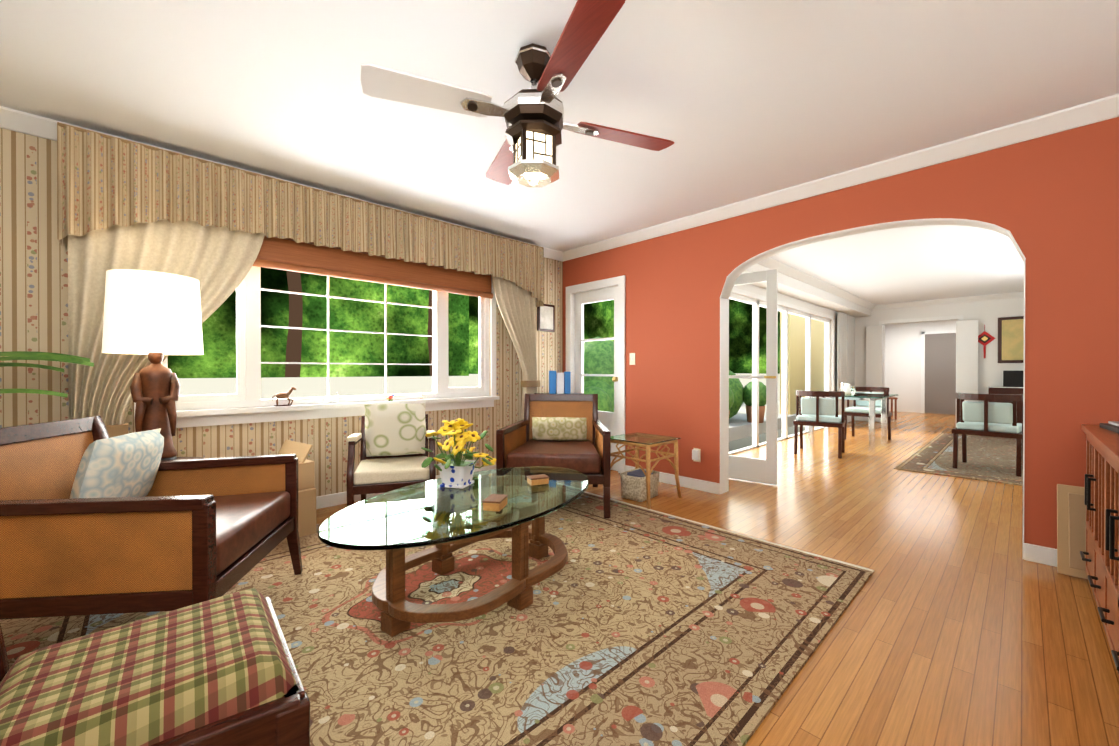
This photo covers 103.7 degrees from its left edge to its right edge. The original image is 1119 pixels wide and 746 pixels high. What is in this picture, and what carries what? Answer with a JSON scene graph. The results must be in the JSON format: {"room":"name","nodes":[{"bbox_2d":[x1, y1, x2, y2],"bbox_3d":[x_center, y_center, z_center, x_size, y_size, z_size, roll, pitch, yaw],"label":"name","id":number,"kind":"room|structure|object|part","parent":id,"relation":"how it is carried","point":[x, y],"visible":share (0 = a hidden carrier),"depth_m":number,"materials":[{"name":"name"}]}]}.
{"room":"living room","nodes":[
{"label":"living room","id":0,"kind":"room"},
{"bbox_2d":[0,128,562,496],"bbox_3d":[-2.044,-0.173,3.348,5.900,2.450,0.150,0,0,-43],"label":"wall","id":1,"kind":"structure","parent":0,"point":[33,285],"depth_m":2.49,"materials":[{"name":"paper"}]},
{"bbox_2d":[0,106,563,261],"bbox_3d":[-1.963,-1.355,3.257,5.600,0.085,0.085,0,0,-43],"label":"crown molding","id":2,"kind":"structure","parent":1,"relation":"attached to","point":[10,119],"depth_m":2.42,"materials":[{"name":"white wood"}]},
{"bbox_2d":[57,122,543,306],"bbox_3d":[-1.480,-1.032,3.599,3.470,0.634,0.232,0,0,-43],"label":"curtain valance","id":3,"kind":"object","parent":1,"relation":"attached to","point":[104,181],"visible":1,"depth_m":2.92,"materials":[{"name":"fabric"}]},
{"bbox_2d":[68,219,264,437],"bbox_3d":[-2.384,-0.141,2.750,0.955,2.330,0.100,0,0,-43],"label":"curtain","id":4,"kind":"object","parent":3,"relation":"hanging from","point":[217,262],"visible":0.48,"depth_m":2.57,"materials":[{"name":"fabric"}]},
{"bbox_2d":[491,275,539,419],"bbox_3d":[-0.464,-0.149,4.570,0.615,2.330,0.100,0,0,-43],"label":"curtain","id":5,"kind":"object","parent":3,"relation":"hanging from","point":[517,306],"visible":0.46,"depth_m":4.63,"materials":[{"name":"fabric"}]},
{"bbox_2d":[134,266,499,427],"bbox_3d":[-1.649,-0.320,3.635,2.690,1.340,0.175,0,0,-43],"label":"window","id":6,"kind":"structure","parent":1,"relation":"in","point":[200,410],"depth_m":3.38,"materials":[{"name":"white wood"}]},
{"bbox_2d":[272,387,295,405],"bbox_3d":[-2.019,0.172,3.223,0.035,0.137,0.160,0,0,41],"label":"horse figurine","id":7,"kind":"object","parent":6,"relation":"on","point":[283,395],"visible":1,"depth_m":3.21,"materials":[{"name":"brown wood"}]},
{"bbox_2d":[324,392,338,403],"bbox_3d":[-1.784,0.195,3.444,0.106,0.088,0.061,0,0,-33],"label":"swan figurine","id":8,"kind":"object","parent":6,"relation":"on","point":[331,400],"visible":0.94,"depth_m":3.43,"materials":[{"name":"white ceramic"}]},
{"bbox_2d":[253,236,492,298],"bbox_3d":[-1.607,-0.885,3.588,2.530,0.268,0.058,0,0,-43],"label":"window blind","id":9,"kind":"object","parent":6,"relation":"attached to","point":[288,254],"visible":0.54,"depth_m":3.60,"materials":[{"name":"brown wood"}]},
{"bbox_2d":[316,465,495,508],"bbox_3d":[-1.986,1.004,3.292,5.600,0.095,0.018,0,0,-43],"label":"baseboard","id":10,"kind":"structure","parent":1,"relation":"attached to","point":[329,500],"depth_m":3.50,"materials":[{"name":"white"}]},
{"bbox_2d":[537,304,554,331],"bbox_3d":[-0.152,-0.630,5.020,0.250,0.310,0.024,0,0,-43],"label":"picture","id":11,"kind":"object","parent":1,"relation":"attached to","point":[546,317],"visible":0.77,"depth_m":5.01,"materials":[{"name":"white paper"}]},
{"bbox_2d":[0,0,1118,304],"bbox_3d":[3.402,-1.457,5.338,16.550,0.100,4.750,0,0,-43],"label":"ceiling","id":12,"kind":"structure","parent":0,"point":[736,100],"depth_m":2.19,"materials":[{"name":"white paint"}]},
{"bbox_2d":[360,0,673,186],"bbox_3d":[-0.111,-1.110,1.931,1.068,0.565,1.068,0,0,24],"label":"ceiling fan","id":13,"kind":"object","parent":12,"relation":"hanging from","point":[533,116],"visible":1,"depth_m":1.82,"materials":[{"name":"wood"}]},
{"bbox_2d":[742,263,870,316],"bbox_3d":[3.814,-1.304,6.866,7.450,0.220,0.300,0,0,-43],"label":"soffit beam","id":14,"kind":"structure","parent":12,"relation":"attached to","point":[793,288],"depth_m":6.93,"materials":[{"name":"white paint"}]},
{"bbox_2d":[757,257,875,309],"bbox_3d":[3.947,-1.370,6.726,7.450,0.085,0.085,0,0,-43],"label":"crown molding","id":15,"kind":"structure","parent":14,"relation":"attached to","point":[770,263],"depth_m":6.53,"materials":[{"name":"white wood"}]},
{"bbox_2d":[837,312,847,414],"bbox_3d":[5.558,-0.086,8.636,0.550,2.170,0.060,0,0,-43],"label":"drape","id":16,"kind":"object","parent":14,"relation":"hanging from","point":[842,337],"visible":0.71,"depth_m":8.55,"materials":[{"name":"grey fabric"}]},
{"bbox_2d":[316,411,1118,745],"bbox_3d":[3.402,1.093,5.349,16.550,0.100,4.750,0,0,-43],"label":"floor","id":17,"kind":"structure","parent":0,"point":[960,621],"depth_m":1.97,"materials":[{"name":"brown wood"}]},
{"bbox_2d":[0,351,93,397],"bbox_3d":[-2.808,0.476,1.856,1.163,1.164,0.926,0,0,-43],"label":"dracaena plant","id":18,"kind":"object","parent":17,"relation":"on","point":[25,355],"visible":1,"depth_m":2.12,"materials":[{"name":"green plant"}]},
{"bbox_2d":[177,457,204,459],"bbox_3d":[-2.193,0.779,2.390,0.430,0.567,0.430,0,0,-43],"label":"table","id":19,"kind":"object","parent":17,"relation":"on","point":[181,458],"visible":0.02,"depth_m":2.54,"materials":[{"name":"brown wood"}]},
{"bbox_2d":[102,269,203,460],"bbox_3d":[-2.214,-0.015,2.408,0.410,1.020,0.410,0,0,-43],"label":"lamp","id":20,"kind":"object","parent":19,"relation":"on","point":[155,316],"visible":0.83,"depth_m":2.31,"materials":[{"name":"white fabric"}]},
{"bbox_2d":[277,439,315,540],"bbox_3d":[-1.849,0.762,2.884,0.422,0.584,0.329,0,0,42],"label":"cardboard boxes","id":21,"kind":"object","parent":17,"relation":"on","point":[306,503],"visible":0.29,"depth_m":2.85,"materials":[{"name":"beige cardboard"}]},
{"bbox_2d":[0,491,874,745],"bbox_3d":[-0.555,1.051,2.153,3.510,0.012,2.800,0,0,-43],"label":"rug","id":22,"kind":"object","parent":17,"relation":"on","point":[633,625],"visible":0.64,"depth_m":1.75,"materials":[{"name":"beige carpet"}]},
{"bbox_2d":[0,415,302,618],"bbox_3d":[-1.698,0.625,1.818,0.889,0.853,0.837,0,0,-12],"label":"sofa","id":23,"kind":"object","parent":22,"relation":"on","point":[95,519],"visible":0.83,"depth_m":1.51,"materials":[{"name":"brown leather"}]},
{"bbox_2d":[70,428,163,498],"bbox_3d":[-1.896,0.427,1.898,0.172,0.335,0.384,0,0,-12],"label":"pillow","id":24,"kind":"object","parent":23,"relation":"on","point":[127,465],"depth_m":1.82,"materials":[{"name":"fabric"}]},
{"bbox_2d":[214,491,289,575],"bbox_3d":[-1.649,0.668,1.829,0.725,0.143,0.694,0,0,-12],"label":"cushion","id":25,"kind":"object","parent":23,"relation":"on","point":[246,521],"depth_m":1.88,"materials":[{"name":"leather"}]},
{"bbox_2d":[0,588,309,745],"bbox_3d":[-0.924,0.587,0.869,0.821,0.942,0.542,0,0,-40],"label":"ottoman","id":26,"kind":"object","parent":22,"relation":"on","point":[220,671],"visible":1,"depth_m":0.85,"materials":[{"name":"multicoloured fabric"}]},
{"bbox_2d":[346,414,435,506],"bbox_3d":[-1.218,0.692,3.236,0.582,0.712,0.620,0,0,-18],"label":"chair","id":27,"kind":"object","parent":22,"relation":"on","point":[353,439],"visible":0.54,"depth_m":2.97,"materials":[{"name":"brown wood"}]},
{"bbox_2d":[354,456,428,484],"bbox_3d":[-1.226,0.497,3.257,0.490,0.490,0.612,0,0,-18],"label":"upholstery","id":28,"kind":"object","parent":27,"relation":"on","point":[376,471],"visible":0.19,"depth_m":3.02,"materials":[{"name":"beige fabric"}]},
{"bbox_2d":[364,403,425,456],"bbox_3d":[-1.233,0.430,3.312,0.432,0.411,0.223,0,0,-18],"label":"chair pillow","id":29,"kind":"object","parent":28,"relation":"on","point":[395,429],"visible":1,"depth_m":3.25,"materials":[{"name":"beige fabric"}]},
{"bbox_2d":[318,466,588,636],"bbox_3d":[-0.396,0.819,2.152,0.850,0.452,1.460,0,0,38],"label":"coffee table","id":30,"kind":"object","parent":22,"relation":"on","point":[395,523],"visible":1,"depth_m":1.90,"materials":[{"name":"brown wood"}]},
{"bbox_3d":[-0.396,0.602,2.151,0.850,0.018,1.460,0,0,38],"label":"glass","id":31,"kind":"part","parent":30,"relation":"part of","materials":[{"name":"clear glass"}]},
{"bbox_2d":[421,418,496,488],"bbox_3d":[-0.535,0.414,2.325,0.372,0.353,0.360,0,0,17],"label":"vase","id":32,"kind":"object","parent":30,"relation":"on","point":[456,471],"visible":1,"depth_m":2.27,"materials":[{"name":"blue ceramic"}]},
{"bbox_2d":[482,494,507,511],"bbox_3d":[-0.282,0.571,1.937,0.080,0.043,0.115,0,0,12],"label":"trinket box","id":33,"kind":"object","parent":30,"relation":"on","point":[495,502],"visible":1,"depth_m":1.89,"materials":[{"name":"wood"}]},
{"bbox_2d":[526,474,548,485],"bbox_3d":[-0.116,0.572,2.352,0.105,0.038,0.075,0,0,-23],"label":"trinket box","id":34,"kind":"object","parent":30,"relation":"on","point":[540,479],"visible":1,"depth_m":2.33,"materials":[{"name":"wood"}]},
{"bbox_2d":[496,394,610,517],"bbox_3d":[-0.016,0.618,3.612,0.837,0.853,0.889,0,0,5],"label":"cane chair","id":35,"kind":"object","parent":22,"relation":"on","point":[570,431],"visible":0.88,"depth_m":3.64,"materials":[{"name":"brown leather"}]},
{"bbox_2d":[506,439,600,473],"bbox_3d":[-0.020,0.660,3.562,0.694,0.143,0.725,0,0,5],"label":"cushion","id":36,"kind":"object","parent":35,"relation":"on","point":[583,456],"depth_m":3.23,"materials":[{"name":"leather"}]},
{"bbox_2d":[532,417,586,440],"bbox_3d":[-0.002,0.484,3.798,0.480,0.209,0.122,0,0,5],"label":"pillow","id":37,"kind":"object","parent":35,"relation":"on","point":[543,428],"depth_m":3.75,"materials":[{"name":"beige fabric"}]},
{"bbox_2d":[534,393,583,393],"bbox_3d":[-0.003,0.631,4.687,0.380,0.830,0.380,0,0,-43],"label":"stand","id":38,"kind":"object","parent":17,"relation":"on","point":[556,393],"visible":0.1,"depth_m":4.63,"materials":[{"name":"brown wood"}]},
{"bbox_2d":[549,371,570,393],"bbox_3d":[0.001,0.095,4.657,0.220,0.240,0.160,0,0,-3],"label":"books","id":39,"kind":"object","parent":38,"relation":"on","point":[559,383],"visible":0.96,"depth_m":4.58,"materials":[{"name":"blue paper"}]},
{"bbox_2d":[620,468,659,501],"bbox_3d":[0.686,0.944,3.744,0.230,0.214,0.316,0,0,43],"label":"woven basket","id":40,"kind":"object","parent":17,"relation":"on","point":[633,484],"visible":0.85,"depth_m":3.65,"materials":[{"name":"beige wicker"}]},
{"bbox_2d":[610,432,681,508],"bbox_3d":[0.699,0.799,3.714,0.478,0.507,0.478,0,0,-43],"label":"side table","id":41,"kind":"object","parent":17,"relation":"on","point":[637,440],"visible":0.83,"depth_m":3.63,"materials":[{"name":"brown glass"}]},
{"bbox_3d":[0.699,0.550,3.713,0.460,0.008,0.460,0,0,-43],"label":"glass","id":42,"kind":"part","parent":41,"relation":"part of","materials":[{"name":"clear glass"}]},
{"bbox_2d":[793,390,845,458],"bbox_3d":[3.376,0.635,5.701,0.550,0.816,0.527,0,0,37],"label":"dining chair","id":43,"kind":"object","parent":17,"relation":"on","point":[818,411],"visible":1,"depth_m":5.53,"materials":[{"name":"brown wood"}]},
{"bbox_2d":[796,397,841,422],"bbox_3d":[3.378,0.464,5.704,0.480,0.305,0.462,0,0,37],"label":"cushion","id":44,"kind":"object","parent":43,"relation":"on","point":[808,410],"depth_m":5.52,"materials":[{"name":"grey fabric"}]},
{"bbox_2d":[808,393,897,452],"bbox_3d":[4.098,0.671,6.248,1.000,0.736,1.000,0,0,-43],"label":"glass dining table","id":45,"kind":"object","parent":17,"relation":"on","point":[871,398],"visible":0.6,"depth_m":6.12,"materials":[{"name":"silver metal"}]},
{"bbox_2d":[841,383,855,394],"bbox_3d":[4.116,0.222,6.263,0.407,0.160,0.260,0,0,-43],"label":"centerpiece","id":46,"kind":"object","parent":45,"relation":"on","point":[847,388],"visible":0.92,"depth_m":6.21,"materials":[{"name":"white ceramic"}]},
{"bbox_2d":[844,387,891,439],"bbox_3d":[4.785,0.630,6.831,0.527,0.816,0.550,0,0,-43],"label":"dining chair","id":47,"kind":"object","parent":17,"relation":"on","point":[853,411],"visible":0.71,"depth_m":6.83,"materials":[{"name":"brown wood"}]},
{"bbox_2d":[846,392,883,413],"bbox_3d":[4.783,0.459,6.828,0.462,0.305,0.480,0,0,-43],"label":"cushion","id":48,"kind":"object","parent":47,"relation":"on","point":[855,409],"depth_m":6.85,"materials":[{"name":"grey fabric"}]},
{"bbox_2d":[889,397,897,417],"bbox_3d":[7.490,0.547,10.155,0.440,0.950,0.440,0,0,27],"label":"chair","id":49,"kind":"object","parent":17,"relation":"on","point":[892,398],"visible":0.33,"depth_m":9.90,"materials":[{"name":"brown wood"}]},
{"bbox_2d":[894,433,1022,485],"bbox_3d":[5.602,1.037,5.609,4.000,0.010,1.500,0,0,-43],"label":"rug","id":50,"kind":"object","parent":17,"relation":"on","point":[991,459],"visible":0.64,"depth_m":5.19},
{"bbox_2d":[952,392,1022,476],"bbox_3d":[4.638,0.627,4.734,0.527,0.816,0.550,0,0,-38],"label":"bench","id":51,"kind":"object","parent":50,"relation":"on","point":[990,419],"visible":0.96,"depth_m":4.58,"materials":[{"name":"brown wood"}]},
{"bbox_2d":[956,401,1021,432],"bbox_3d":[4.641,0.456,4.736,0.462,0.305,0.480,0,0,-38],"label":"cushion","id":52,"kind":"object","parent":51,"relation":"on","point":[971,417],"depth_m":4.59,"materials":[{"name":"grey fabric"}]},
{"bbox_2d":[987,386,1022,422],"bbox_3d":[8.014,0.637,7.481,0.460,0.793,1.050,0,0,-43],"label":"console","id":53,"kind":"object","parent":17,"relation":"on","point":[1003,390],"visible":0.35,"depth_m":7.50,"materials":[{"name":"brown wood"}]},
{"bbox_2d":[1003,371,1022,386],"bbox_3d":[8.048,-0.021,7.442,0.250,0.520,0.740,0,0,-43],"label":"television","id":54,"kind":"object","parent":53,"relation":"on","point":[1012,378],"visible":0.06,"depth_m":7.54,"materials":[{"name":"black plastic"}]},
{"bbox_2d":[1057,484,1087,578],"bbox_3d":[2.774,0.824,2.209,0.031,0.460,0.360,17,-12,-42],"label":"frame","id":55,"kind":"object","parent":17,"relation":"on","point":[1071,525],"visible":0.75,"depth_m":2.29,"materials":[{"name":"beige wood"}]},
{"bbox_2d":[1080,428,1118,601],"bbox_3d":[2.508,0.674,1.769,0.752,0.770,0.450,0,0,-43],"label":"base cabinet","id":56,"kind":"object","parent":17,"relation":"on","point":[1094,436],"depth_m":1.98,"materials":[{"name":"brown wood"}]},
{"bbox_2d":[1100,421,1118,432],"bbox_3d":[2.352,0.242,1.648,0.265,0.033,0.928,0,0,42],"label":"book","id":57,"kind":"object","parent":56,"relation":"on","point":[1113,426],"visible":1,"depth_m":1.98,"materials":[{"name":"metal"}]},
{"bbox_2d":[1096,444,1118,673],"bbox_3d":[1.986,0.676,1.275,0.774,0.770,0.450,0,0,-43],"label":"base cabinet","id":58,"kind":"object","parent":17,"relation":"on","point":[1101,503],"depth_m":1.60,"materials":[{"name":"brown wood"}]},
{"bbox_2d":[731,284,854,417],"bbox_3d":[3.713,-0.190,7.086,7.600,2.450,0.150,0,0,-43],"label":"wall","id":59,"kind":"structure","parent":0,"point":[752,288],"depth_m":8.47,"materials":[{"name":"white paint"}]},
{"bbox_2d":[729,269,777,484],"bbox_3d":[1.659,0.037,4.360,0.920,2.000,0.071,0,0,41],"label":"door leaf","id":60,"kind":"structure","parent":59,"relation":"in","point":[754,469],"depth_m":4.10,"materials":[{"name":"white wood"}]},
{"bbox_2d":[729,287,834,454],"bbox_3d":[3.243,-0.022,6.529,5.670,2.120,0.012,0,0,-43],"label":"door frame","id":61,"kind":"structure","parent":59,"relation":"attached to","point":[755,303],"depth_m":6.90,"materials":[{"name":"white wood"}]},
{"bbox_2d":[563,117,1118,548],"bbox_3d":[1.625,-0.175,3.657,0.150,2.450,4.450,0,0,-43],"label":"wall","id":62,"kind":"structure","parent":0,"point":[1050,203],"depth_m":2.59,"materials":[{"name":"orange paint"}]},
{"bbox_2d":[566,275,624,472],"bbox_3d":[0.405,0.018,4.878,0.121,2.055,0.870,0,0,-43],"label":"door frame","id":63,"kind":"structure","parent":62,"relation":"attached to","point":[613,423],"depth_m":4.76,"materials":[{"name":"white wood"}]},
{"bbox_2d":[630,353,634,364],"bbox_3d":[0.740,-0.143,4.472,0.012,0.120,0.070,0,0,-43],"label":"switch plate","id":64,"kind":"object","parent":62,"relation":"attached to","point":[632,358],"visible":1,"depth_m":4.47,"materials":[{"name":"beige plastic"}]},
{"bbox_2d":[625,465,719,493],"bbox_3d":[1.030,1.001,4.167,0.018,0.095,1.020,0,0,-43],"label":"baseboard","id":65,"kind":"structure","parent":62,"relation":"attached to","point":[697,484],"depth_m":3.99,"materials":[{"name":"white wood"}]},
{"bbox_2d":[692,448,700,461],"bbox_3d":[1.225,0.739,3.944,0.040,0.120,0.070,0,0,-43],"label":"outlet","id":66,"kind":"object","parent":62,"relation":"attached to","point":[696,454],"visible":0.98,"depth_m":3.93,"materials":[{"name":"beige plastic"}]},
{"bbox_2d":[564,94,1118,260],"bbox_3d":[1.574,-1.357,3.535,0.085,0.085,4.350,0,0,-43],"label":"crown molding","id":67,"kind":"structure","parent":62,"relation":"attached to","point":[1095,111],"depth_m":2.87,"materials":[{"name":"white wood"}]},
{"bbox_2d":[720,218,1025,558],"bbox_3d":[2.065,0.017,3.194,0.158,2.070,1.816,0,0,-43],"label":"trim","id":68,"kind":"structure","parent":62,"relation":"attached to","point":[735,274],"depth_m":3.61,"materials":[{"name":"white wood"}]},
{"bbox_2d":[1024,543,1056,566],"bbox_3d":[2.861,1.009,2.237,0.018,0.095,0.680,0,0,-43],"label":"baseboard","id":69,"kind":"structure","parent":62,"relation":"attached to","point":[1040,554],"depth_m":2.43,"materials":[{"name":"white wood"}]},
{"bbox_2d":[855,297,1023,412],"bbox_3d":[7.517,-0.196,8.488,0.150,2.450,3.350,0,0,-43],"label":"wall","id":70,"kind":"structure","parent":0,"point":[902,360],"depth_m":8.72,"materials":[{"name":"white paint"}]},
{"bbox_2d":[856,416,865,420],"bbox_3d":[6.558,0.978,9.382,0.018,0.095,0.400,0,0,-43],"label":"baseboard","id":71,"kind":"structure","parent":70,"relation":"attached to","point":[859,418],"depth_m":9.45,"materials":[{"name":"white wood"}]},
{"bbox_2d":[879,315,962,325],"bbox_3d":[7.155,-0.032,8.752,0.015,2.120,1.310,0,0,-43],"label":"door frame","id":72,"kind":"structure","parent":70,"relation":"attached to","point":[960,317],"depth_m":8.70,"materials":[{"name":"white wood"}]},
{"bbox_2d":[866,320,977,421],"bbox_3d":[7.100,0.019,8.700,0.153,2.000,1.722,0,0,-43],"label":"bifold door","id":73,"kind":"structure","parent":70,"relation":"in","point":[966,356],"depth_m":8.21,"materials":[{"name":"white"}]},
{"bbox_2d":[921,330,955,414],"bbox_3d":[9.546,-0.016,10.862,0.030,2.070,0.940,0,0,-43],"label":"doorway","id":74,"kind":"structure","parent":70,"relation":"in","point":[938,372],"depth_m":10.95,"materials":[{"name":"grey"}]},
{"bbox_2d":[876,292,1023,308],"bbox_3d":[7.625,-1.377,8.200,0.085,0.085,2.790,0,0,-43],"label":"crown molding","id":75,"kind":"structure","parent":70,"relation":"attached to","point":[1016,294],"depth_m":8.34,"materials":[{"name":"white wood"}]},
{"bbox_2d":[978,325,994,357],"bbox_3d":[7.802,-0.579,8.060,0.032,0.620,0.283,0,0,-43],"label":"knot","id":76,"kind":"object","parent":70,"relation":"attached to","point":[985,338],"visible":0.94,"depth_m":8.05,"materials":[{"name":"red fabric"}]},
{"bbox_2d":[998,316,1023,362],"bbox_3d":[8.127,-0.587,7.708,0.035,0.820,0.620,0,0,-43],"label":"painting","id":77,"kind":"object","parent":70,"relation":"attached to","point":[1010,339],"visible":0.5,"depth_m":7.80,"materials":[{"name":"brown wood"}]},
{"label":"outside","id":78,"kind":"structure","parent":0,"visible":0},
{"bbox_2d":[168,267,820,427],"bbox_3d":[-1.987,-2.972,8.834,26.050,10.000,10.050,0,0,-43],"label":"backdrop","id":79,"kind":"structure","parent":78,"point":[211,370],"depth_m":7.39,"materials":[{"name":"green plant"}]},
{"bbox_2d":[729,400,795,440],"bbox_3d":[-2.384,1.196,9.233,26.000,0.260,8.850,0,0,-43],"label":"ground","id":80,"kind":"structure","parent":78,"point":[740,426],"depth_m":9.61,"materials":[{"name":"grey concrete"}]},
{"bbox_2d":[584,337,765,422],"bbox_3d":[1.756,0.471,9.336,7.406,2.245,3.744,0,0,-43],"label":"shrubs","id":81,"kind":"object","parent":80,"relation":"on","point":[598,357],"visible":0.04,"depth_m":7.29,"materials":[{"name":"green plant"}]},
{"bbox_2d":[780,312,823,414],"bbox_3d":[7.800,-0.571,13.165,5.600,3.240,0.250,0,0,-43],"label":"yellow wing","id":82,"kind":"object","parent":80,"relation":"on","point":[796,352],"visible":0.21,"depth_m":11.62}
]}

